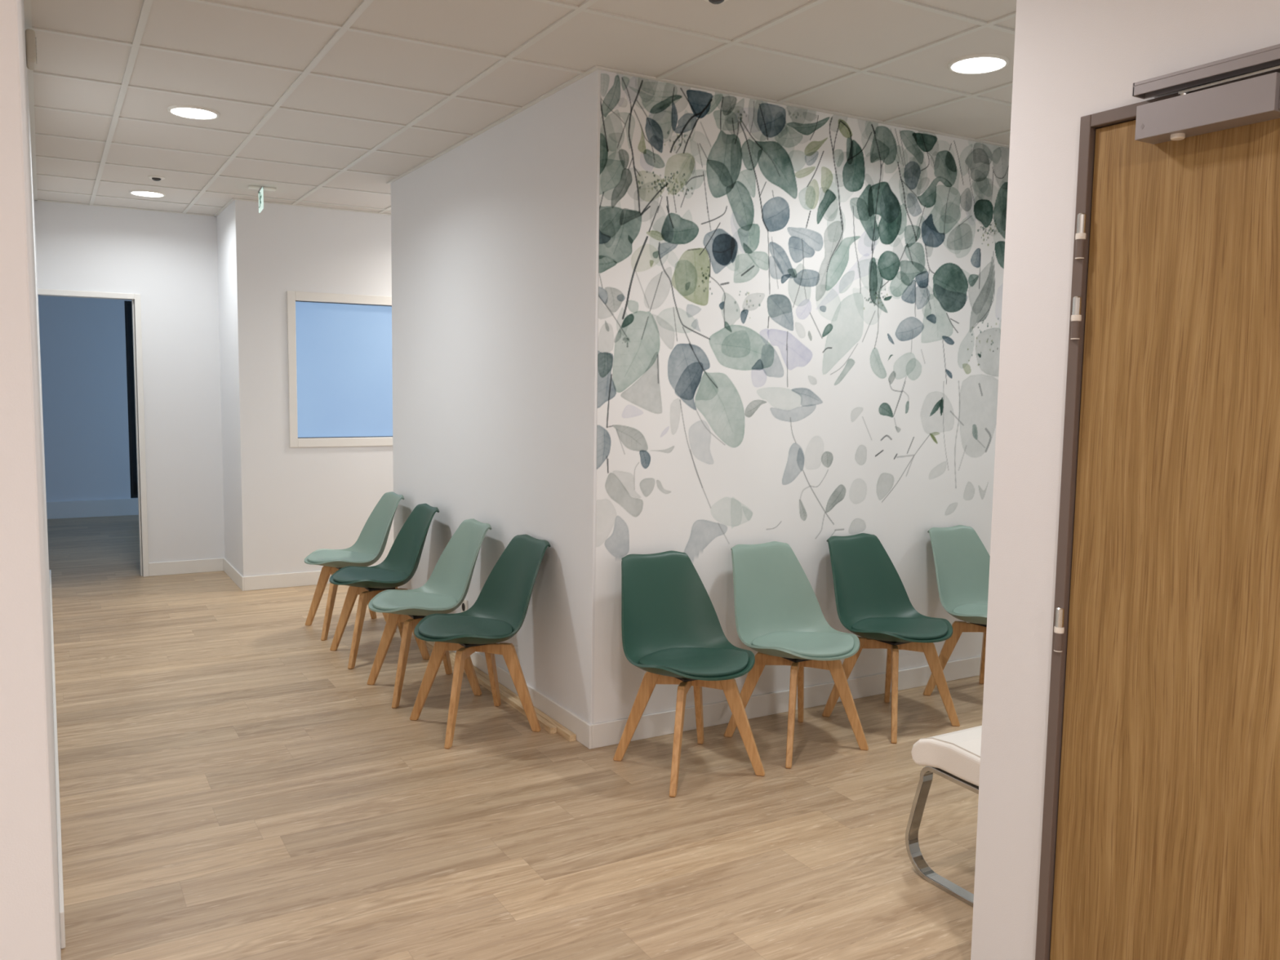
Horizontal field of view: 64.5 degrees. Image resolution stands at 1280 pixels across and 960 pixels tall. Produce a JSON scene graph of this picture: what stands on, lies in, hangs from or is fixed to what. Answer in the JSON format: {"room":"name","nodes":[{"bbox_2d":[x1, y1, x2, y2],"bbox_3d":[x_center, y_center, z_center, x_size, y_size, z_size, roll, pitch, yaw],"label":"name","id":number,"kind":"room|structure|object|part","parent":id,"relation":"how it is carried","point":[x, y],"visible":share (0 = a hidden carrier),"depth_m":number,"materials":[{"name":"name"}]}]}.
{"room":"hospital interior","nodes":[
{"label":"hospital interior","id":0,"kind":"room"},
{"bbox_2d":[0,0,61,959],"bbox_3d":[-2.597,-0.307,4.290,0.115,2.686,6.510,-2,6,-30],"label":"wall","id":1,"kind":"structure","parent":0,"point":[25,104],"depth_m":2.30,"materials":[{"name":"white paint"}]},
{"bbox_2d":[25,28,36,70],"bbox_3d":[-2.089,-1.476,3.483,0.031,0.110,0.120,-2,6,-30],"label":"fire alarm","id":2,"kind":"object","parent":1,"relation":"attached to","point":[30,37],"visible":0.99,"depth_m":3.44,"materials":[{"name":"beige plastic"}]},
{"bbox_2d":[48,569,65,948],"bbox_3d":[-2.849,0.927,4.933,0.011,0.100,5.370,-2,6,-30],"label":"baseboard","id":3,"kind":"structure","parent":1,"relation":"attached to","point":[61,908],"depth_m":3.30,"materials":[{"name":"white paint"}]},
{"bbox_2d":[38,295,137,502],"bbox_3d":[-6.145,-0.940,10.413,6.200,2.686,0.100,-2,6,-30],"label":"wall","id":4,"kind":"structure","parent":0,"point":[82,340],"depth_m":10.58,"materials":[{"name":"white paint"}]},
{"bbox_2d":[46,497,138,519],"bbox_3d":[-6.129,0.316,10.471,6.200,0.176,0.040,-2,6,-30],"label":"baseboard","id":5,"kind":"structure","parent":4,"relation":"attached to","point":[117,507],"depth_m":10.66,"materials":[{"name":"white"}]},
{"bbox_2d":[124,300,137,497],"bbox_3d":[-5.069,-0.865,11.044,0.910,2.090,0.075,-2,6,-30],"label":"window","id":6,"kind":"structure","parent":4,"relation":"in","point":[128,308],"depth_m":10.81,"materials":[{"name":"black glass"}]},
{"bbox_2d":[34,200,224,564],"bbox_3d":[-5.054,-0.569,6.667,4.285,2.686,0.100,-2,6,-30],"label":"wall","id":7,"kind":"structure","parent":0,"point":[170,260],"depth_m":7.51,"materials":[{"name":"white paint"}]},
{"bbox_2d":[37,288,149,577],"bbox_3d":[-4.085,-0.303,7.258,0.975,2.075,0.130,-2,6,-30],"label":"door frame","id":8,"kind":"structure","parent":7,"relation":"in","point":[136,311],"depth_m":7.42,"materials":[{"name":"white wood"}]},
{"bbox_2d":[216,202,240,573],"bbox_3d":[-2.971,-0.612,7.448,0.100,2.686,0.854,-2,6,-30],"label":"wall","id":9,"kind":"structure","parent":0,"point":[225,251],"depth_m":7.35,"materials":[{"name":"white paint"}]},
{"bbox_2d":[232,200,393,577],"bbox_3d":[-0.307,-0.667,8.452,5.715,2.686,0.100,-2,6,-30],"label":"wall","id":10,"kind":"structure","parent":0,"point":[295,503],"depth_m":7.14,"materials":[{"name":"white paint"}]},
{"bbox_2d":[148,557,331,591],"bbox_3d":[-0.743,0.597,8.759,6.245,0.100,0.866,-2,6,-30],"label":"baseboard","id":11,"kind":"structure","parent":10,"relation":"attached to","point":[164,568],"depth_m":7.34,"materials":[{"name":"white paint"}]},
{"bbox_2d":[286,290,392,447],"bbox_3d":[-1.927,-0.796,7.447,1.265,1.091,0.057,-2,6,-30],"label":"window","id":12,"kind":"structure","parent":10,"relation":"in","point":[340,364],"depth_m":7.32,"materials":[{"name":"blue glass"}]},
{"bbox_2d":[47,515,983,959],"bbox_3d":[-0.275,1.046,5.253,11.000,0.120,16.400,-2,6,-30],"label":"floor","id":13,"kind":"structure","parent":0,"point":[230,788],"depth_m":3.50,"materials":[{"name":"brown wood"}]},
{"bbox_2d":[304,491,404,640],"bbox_3d":[-1.705,0.488,6.032,0.553,0.801,0.486,-2,6,-30],"label":"shell chair","id":14,"kind":"object","parent":13,"relation":"on","point":[370,546],"visible":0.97,"depth_m":6.08,"materials":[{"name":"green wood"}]},
{"bbox_3d":[-1.926,0.695,6.093,0.185,0.372,0.027,2,6,15],"label":"leg","id":15,"kind":"part","parent":14,"relation":"part of","materials":[{"name":"brown wood"}]},
{"bbox_3d":[-1.779,0.721,5.842,0.027,0.372,0.185,2,6,15],"label":"leg","id":16,"kind":"part","parent":14,"relation":"part of","materials":[{"name":"brown wood"}]},
{"bbox_3d":[-1.725,0.544,6.026,0.269,0.046,0.021,2,6,15],"label":"cross rail","id":17,"kind":"part","parent":14,"relation":"part of","materials":[{"name":"brown wood"}]},
{"bbox_2d":[307,549,375,563],"bbox_3d":[-1.760,0.469,5.997,0.385,0.069,0.426,-2,6,-30],"label":"cushion","id":18,"kind":"object","parent":14,"relation":"on","point":[319,556],"depth_m":6.05,"materials":[{"name":"green fabric"}]},
{"bbox_3d":[-1.675,0.685,6.239,0.027,0.372,0.185,2,6,15],"label":"leg","id":19,"kind":"part","parent":14,"relation":"part of","materials":[{"name":"brown wood"}]},
{"bbox_3d":[-1.528,0.711,5.989,0.185,0.372,0.027,2,6,15],"label":"leg","id":20,"kind":"part","parent":14,"relation":"part of","materials":[{"name":"brown wood"}]},
{"bbox_2d":[328,503,439,669],"bbox_3d":[-1.385,0.546,5.468,0.553,0.801,0.486,-2,6,-29],"label":"shell chair","id":21,"kind":"object","parent":13,"relation":"on","point":[402,562],"visible":0.98,"depth_m":5.51,"materials":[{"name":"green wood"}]},
{"bbox_3d":[-1.606,0.752,5.533,0.185,0.372,0.027,2,6,16],"label":"leg","id":22,"kind":"part","parent":21,"relation":"part of","materials":[{"name":"brown wood"}]},
{"bbox_3d":[-1.463,0.779,5.280,0.027,0.372,0.185,2,6,16],"label":"leg","id":23,"kind":"part","parent":21,"relation":"part of","materials":[{"name":"brown wood"}]},
{"bbox_2d":[333,567,407,582],"bbox_3d":[-1.441,0.527,5.434,0.385,0.069,0.426,-2,6,-29],"label":"cushion","id":24,"kind":"object","parent":21,"relation":"on","point":[344,575],"depth_m":5.48,"materials":[{"name":"teal fabric"}]},
{"bbox_3d":[-1.405,0.602,5.463,0.021,0.045,0.269,2,6,16],"label":"cross rail","id":25,"kind":"part","parent":21,"relation":"part of","materials":[{"name":"brown wood"}]},
{"bbox_3d":[-1.405,0.602,5.463,0.269,0.046,0.021,2,6,16],"label":"cross rail","id":26,"kind":"part","parent":21,"relation":"part of","materials":[{"name":"brown wood"}]},
{"bbox_3d":[-1.405,0.574,5.460,0.140,0.012,0.140,-2,6,-29],"label":"mounting plate","id":27,"kind":"part","parent":21,"relation":"part of","materials":[{"name":"black plastic"}]},
{"bbox_3d":[-1.352,0.743,5.675,0.027,0.372,0.185,2,6,16],"label":"leg","id":28,"kind":"part","parent":21,"relation":"part of","materials":[{"name":"brown wood"}]},
{"bbox_3d":[-1.209,0.769,5.422,0.185,0.372,0.027,2,6,16],"label":"leg","id":29,"kind":"part","parent":21,"relation":"part of","materials":[{"name":"brown wood"}]},
{"bbox_2d":[367,518,491,708],"bbox_3d":[-1.016,0.609,4.859,0.553,0.801,0.486,-2,6,-30],"label":"shell chair","id":30,"kind":"object","parent":13,"relation":"on","point":[447,586],"visible":0.98,"depth_m":4.90,"materials":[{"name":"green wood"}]},
{"bbox_3d":[-1.237,0.816,4.920,0.185,0.372,0.027,2,6,15],"label":"leg","id":31,"kind":"part","parent":30,"relation":"part of","materials":[{"name":"brown wood"}]},
{"bbox_3d":[-1.090,0.842,4.670,0.027,0.372,0.185,2,6,15],"label":"leg","id":32,"kind":"part","parent":30,"relation":"part of","materials":[{"name":"brown wood"}]},
{"bbox_3d":[-1.036,0.665,4.854,0.269,0.046,0.021,2,6,15],"label":"cross rail","id":33,"kind":"part","parent":30,"relation":"part of","materials":[{"name":"brown wood"}]},
{"bbox_2d":[372,591,457,610],"bbox_3d":[-1.071,0.591,4.825,0.385,0.069,0.426,-2,6,-30],"label":"cushion","id":34,"kind":"object","parent":30,"relation":"on","point":[384,600],"depth_m":4.87,"materials":[{"name":"green fabric"}]},
{"bbox_3d":[-1.035,0.637,4.851,0.140,0.012,0.140,-2,6,-30],"label":"mounting plate","id":35,"kind":"part","parent":30,"relation":"part of","materials":[{"name":"black plastic"}]},
{"bbox_3d":[-1.036,0.665,4.854,0.021,0.045,0.269,2,6,15],"label":"cross rail","id":36,"kind":"part","parent":30,"relation":"part of","materials":[{"name":"brown wood"}]},
{"bbox_3d":[-0.986,0.806,5.067,0.027,0.372,0.185,2,6,15],"label":"leg","id":37,"kind":"part","parent":30,"relation":"part of","materials":[{"name":"brown wood"}]},
{"bbox_3d":[-0.839,0.832,4.817,0.185,0.372,0.027,2,6,15],"label":"leg","id":38,"kind":"part","parent":30,"relation":"part of","materials":[{"name":"brown wood"}]},
{"bbox_2d":[409,534,551,749],"bbox_3d":[-0.691,0.661,4.364,0.553,0.801,0.486,-3,6,-32],"label":"shell chair","id":39,"kind":"object","parent":13,"relation":"on","point":[499,612],"visible":1,"depth_m":4.39,"materials":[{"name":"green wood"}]},
{"bbox_3d":[-0.914,0.869,4.417,0.185,0.372,0.027,2,6,13],"label":"leg","id":40,"kind":"part","parent":39,"relation":"part of","materials":[{"name":"brown wood"}]},
{"bbox_3d":[-0.758,0.894,4.172,0.027,0.372,0.185,2,6,13],"label":"leg","id":41,"kind":"part","parent":39,"relation":"part of","materials":[{"name":"brown wood"}]},
{"bbox_2d":[418,614,512,639],"bbox_3d":[-0.745,0.643,4.327,0.385,0.069,0.426,-3,6,-32],"label":"cushion","id":42,"kind":"object","parent":39,"relation":"on","point":[432,626],"depth_m":4.37,"materials":[{"name":"teal fabric"}]},
{"bbox_3d":[-0.711,0.717,4.357,0.021,0.045,0.269,2,6,13],"label":"cross rail","id":43,"kind":"part","parent":39,"relation":"part of","materials":[{"name":"brown wood"}]},
{"bbox_3d":[-0.711,0.717,4.357,0.269,0.046,0.021,2,6,13],"label":"cross rail","id":44,"kind":"part","parent":39,"relation":"part of","materials":[{"name":"brown wood"}]},
{"bbox_3d":[-0.710,0.689,4.354,0.140,0.012,0.140,-3,6,-32],"label":"mounting plate","id":45,"kind":"part","parent":39,"relation":"part of","materials":[{"name":"black plastic"}]},
{"bbox_3d":[-0.668,0.857,4.572,0.027,0.372,0.185,2,6,13],"label":"leg","id":46,"kind":"part","parent":39,"relation":"part of","materials":[{"name":"brown wood"}]},
{"bbox_3d":[-0.512,0.883,4.327,0.185,0.372,0.027,2,6,13],"label":"leg","id":47,"kind":"part","parent":39,"relation":"part of","materials":[{"name":"brown wood"}]},
{"bbox_2d":[425,640,556,733],"bbox_3d":[-0.808,0.983,5.052,0.029,0.027,1.755,-2,6,-30],"label":"batten","id":48,"kind":"object","parent":13,"relation":"on","point":[544,724],"visible":0.51,"depth_m":4.68,"materials":[{"name":"brown wood"}]},
{"bbox_2d":[432,641,576,742],"bbox_3d":[-0.769,0.984,5.046,0.029,0.027,1.945,-2,6,-30],"label":"batten","id":49,"kind":"object","parent":13,"relation":"on","point":[562,731],"visible":0.5,"depth_m":4.44,"materials":[{"name":"brown wood"}]},
{"bbox_2d":[613,551,764,797],"bbox_3d":[0.180,0.716,3.923,0.486,0.801,0.552,-2,6,-31],"label":"shell chair","id":50,"kind":"object","parent":13,"relation":"on","point":[672,631],"visible":1,"depth_m":4.00,"materials":[{"name":"green plastic"}]},
{"bbox_3d":[-0.011,0.924,3.973,0.185,0.372,0.027,2,6,14],"label":"leg","id":51,"kind":"part","parent":50,"relation":"part of","materials":[{"name":"brown wood"}]},
{"bbox_3d":[0.140,0.950,3.725,0.027,0.372,0.185,2,6,14],"label":"leg","id":52,"kind":"part","parent":50,"relation":"part of","materials":[{"name":"brown wood"}]},
{"bbox_3d":[0.191,0.745,3.907,0.140,0.012,0.140,-2,6,-31],"label":"mounting plate","id":53,"kind":"part","parent":50,"relation":"part of","materials":[{"name":"black plastic"}]},
{"bbox_3d":[0.191,0.773,3.910,0.021,0.046,0.269,2,6,14],"label":"cross rail","id":54,"kind":"part","parent":50,"relation":"part of","materials":[{"name":"brown wood"}]},
{"bbox_3d":[0.191,0.773,3.910,0.269,0.045,0.021,2,6,14],"label":"cross rail","id":55,"kind":"part","parent":50,"relation":"part of","materials":[{"name":"brown wood"}]},
{"bbox_2d":[639,647,748,677],"bbox_3d":[0.214,0.701,3.866,0.426,0.069,0.385,-2,6,-31],"label":"cushion","id":56,"kind":"object","parent":50,"relation":"on","point":[676,662],"depth_m":3.87,"materials":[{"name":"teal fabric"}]},
{"bbox_3d":[0.237,0.913,4.124,0.027,0.372,0.185,2,6,14],"label":"leg","id":57,"kind":"part","parent":50,"relation":"part of","materials":[{"name":"brown wood"}]},
{"bbox_3d":[0.389,0.939,3.877,0.185,0.372,0.027,2,6,14],"label":"leg","id":58,"kind":"part","parent":50,"relation":"part of","materials":[{"name":"brown wood"}]},
{"bbox_2d":[724,541,868,768],"bbox_3d":[0.641,0.695,4.214,0.486,0.801,0.552,-2,6,-31],"label":"shell chair","id":59,"kind":"object","parent":13,"relation":"on","point":[779,615],"visible":1,"depth_m":4.29,"materials":[{"name":"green plastic"}]},
{"bbox_3d":[0.449,0.903,4.264,0.185,0.372,0.027,2,6,14],"label":"leg","id":60,"kind":"part","parent":59,"relation":"part of","materials":[{"name":"brown wood"}]},
{"bbox_3d":[0.601,0.929,4.016,0.027,0.372,0.185,2,6,14],"label":"leg","id":61,"kind":"part","parent":59,"relation":"part of","materials":[{"name":"brown wood"}]},
{"bbox_3d":[0.652,0.724,4.198,0.140,0.012,0.140,-2,6,-31],"label":"mounting plate","id":62,"kind":"part","parent":59,"relation":"part of","materials":[{"name":"black plastic"}]},
{"bbox_3d":[0.652,0.752,4.201,0.202,0.045,0.202,-2,6,-31],"label":"cross rail","id":63,"kind":"part","parent":59,"relation":"part of","materials":[{"name":"brown wood"}]},
{"bbox_3d":[0.698,0.893,4.415,0.027,0.372,0.185,2,6,14],"label":"leg","id":64,"kind":"part","parent":59,"relation":"part of","materials":[{"name":"brown wood"}]},
{"bbox_2d":[751,631,853,657],"bbox_3d":[0.675,0.680,4.157,0.426,0.069,0.385,-2,6,-31],"label":"cushion","id":65,"kind":"object","parent":59,"relation":"on","point":[784,644],"depth_m":4.16,"materials":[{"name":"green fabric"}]},
{"bbox_3d":[0.850,0.918,4.167,0.185,0.372,0.027,2,6,14],"label":"leg","id":66,"kind":"part","parent":59,"relation":"part of","materials":[{"name":"brown wood"}]},
{"bbox_2d":[822,533,959,743],"bbox_3d":[1.109,0.674,4.510,0.486,0.801,0.552,-3,7,-34],"label":"shell chair","id":67,"kind":"object","parent":13,"relation":"on","point":[873,602],"visible":0.99,"depth_m":4.58,"materials":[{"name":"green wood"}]},
{"bbox_3d":[0.916,0.883,4.550,0.185,0.372,0.027,2,6,11],"label":"leg","id":68,"kind":"part","parent":67,"relation":"part of","materials":[{"name":"brown wood"}]},
{"bbox_3d":[1.157,0.871,4.714,0.027,0.372,0.185,2,6,11],"label":"leg","id":69,"kind":"part","parent":67,"relation":"part of","materials":[{"name":"brown wood"}]},
{"bbox_3d":[1.121,0.703,4.495,0.140,0.012,0.140,-3,7,-34],"label":"mounting plate","id":70,"kind":"part","parent":67,"relation":"part of","materials":[{"name":"black plastic"}]},
{"bbox_3d":[1.121,0.731,4.497,0.202,0.045,0.202,-3,7,-34],"label":"cross rail","id":71,"kind":"part","parent":67,"relation":"part of","materials":[{"name":"brown wood"}]},
{"bbox_3d":[1.080,0.908,4.311,0.027,0.372,0.185,2,6,11],"label":"leg","id":72,"kind":"part","parent":67,"relation":"part of","materials":[{"name":"brown wood"}]},
{"bbox_2d":[852,617,947,639],"bbox_3d":[1.146,0.659,4.455,0.426,0.069,0.385,-3,7,-34],"label":"cushion","id":73,"kind":"object","parent":67,"relation":"on","point":[874,628],"depth_m":4.46,"materials":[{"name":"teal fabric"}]},
{"bbox_3d":[1.321,0.896,4.475,0.185,0.372,0.027,2,6,11],"label":"leg","id":74,"kind":"part","parent":67,"relation":"part of","materials":[{"name":"brown wood"}]},
{"bbox_2d":[905,725,982,906],"bbox_3d":[1.131,0.721,3.000,0.444,0.994,0.479,-2,6,-30],"label":"chair","id":75,"kind":"object","parent":13,"relation":"on","point":[955,756],"visible":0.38,"depth_m":3.02,"materials":[{"name":"silver metal"}]},
{"bbox_3d":[1.128,0.824,3.012,0.444,0.106,0.455,-2,6,-30],"label":"seat","id":76,"kind":"part","parent":75,"relation":"part of","materials":[{"name":"white leather"}]},
{"bbox_2d":[923,524,990,695],"bbox_3d":[1.659,0.651,4.839,0.486,0.801,0.553,-3,6,-32],"label":"shell chair","id":77,"kind":"object","parent":13,"relation":"on","point":[962,560],"visible":0.62,"depth_m":4.97,"materials":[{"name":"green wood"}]},
{"bbox_3d":[1.466,0.860,4.886,0.185,0.372,0.027,2,6,13],"label":"leg","id":78,"kind":"part","parent":77,"relation":"part of","materials":[{"name":"brown wood"}]},
{"bbox_2d":[953,603,987,615],"bbox_3d":[1.694,0.636,4.783,0.426,0.069,0.385,-3,6,-32],"label":"cushion","id":79,"kind":"object","parent":77,"relation":"on","point":[966,609],"depth_m":4.88,"materials":[{"name":"green fabric"}]},
{"bbox_3d":[1.670,0.708,4.826,0.269,0.045,0.021,2,6,13],"label":"cross rail","id":80,"kind":"part","parent":77,"relation":"part of","materials":[{"name":"brown wood"}]},
{"bbox_3d":[1.670,0.680,4.823,0.140,0.012,0.140,-3,6,-32],"label":"mounting plate","id":81,"kind":"part","parent":77,"relation":"part of","materials":[{"name":"black plastic"}]},
{"bbox_3d":[1.713,0.849,5.041,0.027,0.372,0.185,2,6,13],"label":"leg","id":82,"kind":"part","parent":77,"relation":"part of","materials":[{"name":"brown wood"}]},
{"bbox_2d":[23,0,1016,216],"bbox_3d":[-0.298,-1.749,4.950,11.152,0.151,16.400,-2,6,-30],"label":"ceiling","id":83,"kind":"structure","parent":0,"point":[322,104],"depth_m":3.97,"materials":[{"name":"white tile"}]},
{"bbox_2d":[128,189,165,197],"bbox_3d":[-3.240,-1.883,6.678,0.218,0.011,0.218,-2,6,-30],"label":"recessed light","id":84,"kind":"object","parent":83,"relation":"in","point":[150,193],"visible":1,"depth_m":6.68,"materials":[{"name":"white"}]},
{"bbox_2d":[132,191,162,195],"bbox_3d":[-3.240,-1.886,6.677,0.185,0.001,0.185,-2,6,-30],"label":"diffuser","id":85,"kind":"object","parent":84,"relation":"attached to","point":[148,193],"depth_m":6.70,"materials":[{"name":"white plastic"}]},
{"bbox_2d":[147,175,164,181],"bbox_3d":[-2.927,-1.822,6.146,0.096,0.024,0.096,-2,6,-30],"label":"ceiling sensor","id":86,"kind":"object","parent":83,"relation":"attached to","point":[156,178],"visible":1,"depth_m":6.12,"materials":[{"name":"white plastic"}]},
{"bbox_2d":[167,105,219,119],"bbox_3d":[-2.029,-1.670,4.617,0.218,0.011,0.218,-2,6,-30],"label":"recessed light","id":87,"kind":"object","parent":83,"relation":"in","point":[192,112],"visible":1,"depth_m":4.62,"materials":[{"name":"white plastic"}]},
{"bbox_2d":[171,107,215,117],"bbox_3d":[-2.029,-1.673,4.616,0.185,0.001,0.185,-2,6,-30],"label":"diffuser","id":88,"kind":"object","parent":87,"relation":"attached to","point":[184,111],"depth_m":4.63,"materials":[{"name":"white plastic"}]},
{"bbox_2d":[247,185,276,213],"bbox_3d":[-2.392,-1.779,6.429,0.164,0.145,0.163,3,6,18],"label":"exit sign","id":89,"kind":"object","parent":83,"relation":"hanging from","point":[260,188],"visible":1,"depth_m":6.40,"materials":[{"name":"white plastic"}]},
{"bbox_3d":[-2.399,-1.772,6.426,0.008,0.133,0.200,-2,6,-26],"label":"sign panel","id":90,"kind":"part","parent":89,"relation":"part of","materials":[{"name":"white plastic"}]},
{"bbox_3d":[-2.391,-1.845,6.423,0.165,0.012,0.070,-2,6,-26],"label":"ceiling plate","id":91,"kind":"part","parent":89,"relation":"part of","materials":[{"name":"white plastic"}]},
{"bbox_2d":[704,0,728,4],"bbox_3d":[0.237,-1.491,3.148,0.096,0.024,0.096,-2,6,-30],"label":"ceiling sensor","id":92,"kind":"object","parent":83,"relation":"attached to","point":[713,2],"visible":1,"depth_m":3.15,"materials":[{"name":"white plastic"}]},
{"bbox_2d":[947,53,1009,74],"bbox_3d":[1.254,-1.540,3.764,0.218,0.011,0.218,-2,6,-30],"label":"recessed light","id":93,"kind":"object","parent":83,"relation":"in","point":[975,64],"visible":1,"depth_m":3.76,"materials":[{"name":"white"}]},
{"bbox_2d":[952,57,1004,71],"bbox_3d":[1.254,-1.543,3.764,0.185,0.001,0.185,-2,6,-30],"label":"diffuser","id":94,"kind":"object","parent":93,"relation":"attached to","point":[984,63],"depth_m":3.77,"materials":[{"name":"white plastic"}]},
{"bbox_2d":[391,69,981,724],"bbox_3d":[1.296,-0.451,6.428,5.000,2.686,2.700,-2,6,-30],"label":"wall","id":95,"kind":"structure","parent":0,"point":[495,238],"depth_m":4.66,"materials":[{"name":"white paint"}]},
{"bbox_2d":[461,599,467,612],"bbox_3d":[-0.923,0.667,5.333,0.012,0.084,0.084,-2,6,-30],"label":"wall socket","id":96,"kind":"object","parent":95,"relation":"attached to","point":[464,604],"visible":0.7,"depth_m":5.32,"materials":[{"name":"white plastic"}]},
{"bbox_2d":[452,650,981,749],"bbox_3d":[1.272,0.836,6.547,5.012,0.100,2.724,-2,6,-30],"label":"baseboard","id":97,"kind":"structure","parent":95,"relation":"attached to","point":[653,725],"depth_m":4.55,"materials":[{"name":"white paint"}]},
{"bbox_2d":[593,70,1009,723],"bbox_3d":[1.979,-0.376,5.264,4.978,2.574,0.001,-2,6,-30],"label":"wallpaper","id":98,"kind":"object","parent":95,"relation":"attached to","point":[800,309],"visible":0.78,"depth_m":4.45},
{"bbox_2d":[970,0,1279,959],"bbox_3d":[2.190,0.145,0.272,0.100,2.686,5.118,-2,6,-30],"label":"wall","id":99,"kind":"structure","parent":0,"point":[1073,60],"depth_m":2.34,"materials":[{"name":"white paint"}]},
{"bbox_2d":[1035,70,1279,959],"bbox_3d":[1.227,0.286,1.892,0.150,2.071,0.997,-2,6,-30],"label":"door","id":100,"kind":"structure","parent":99,"relation":"in","point":[1161,831],"depth_m":2.08,"materials":[{"name":"brown wood"}]},
{"bbox_2d":[1132,44,1279,144],"bbox_3d":[1.134,-0.719,1.866,0.064,0.126,0.474,-2,6,-30],"label":"door closer","id":101,"kind":"object","parent":100,"relation":"attached to","point":[1233,102],"depth_m":1.92,"materials":[{"name":"grey metal"}]},
{"bbox_3d":[1.132,-0.768,1.859,0.040,0.026,0.474,-2,6,-30],"label":"slide rail","id":102,"kind":"part","parent":101,"relation":"part of","materials":[{"name":"grey metal"}]},
{"bbox_3d":[1.143,-0.746,1.854,0.016,0.006,0.330,-2,6,-29],"label":"arm","id":103,"kind":"part","parent":101,"relation":"part of","materials":[{"name":"silver metal"}]}
]}

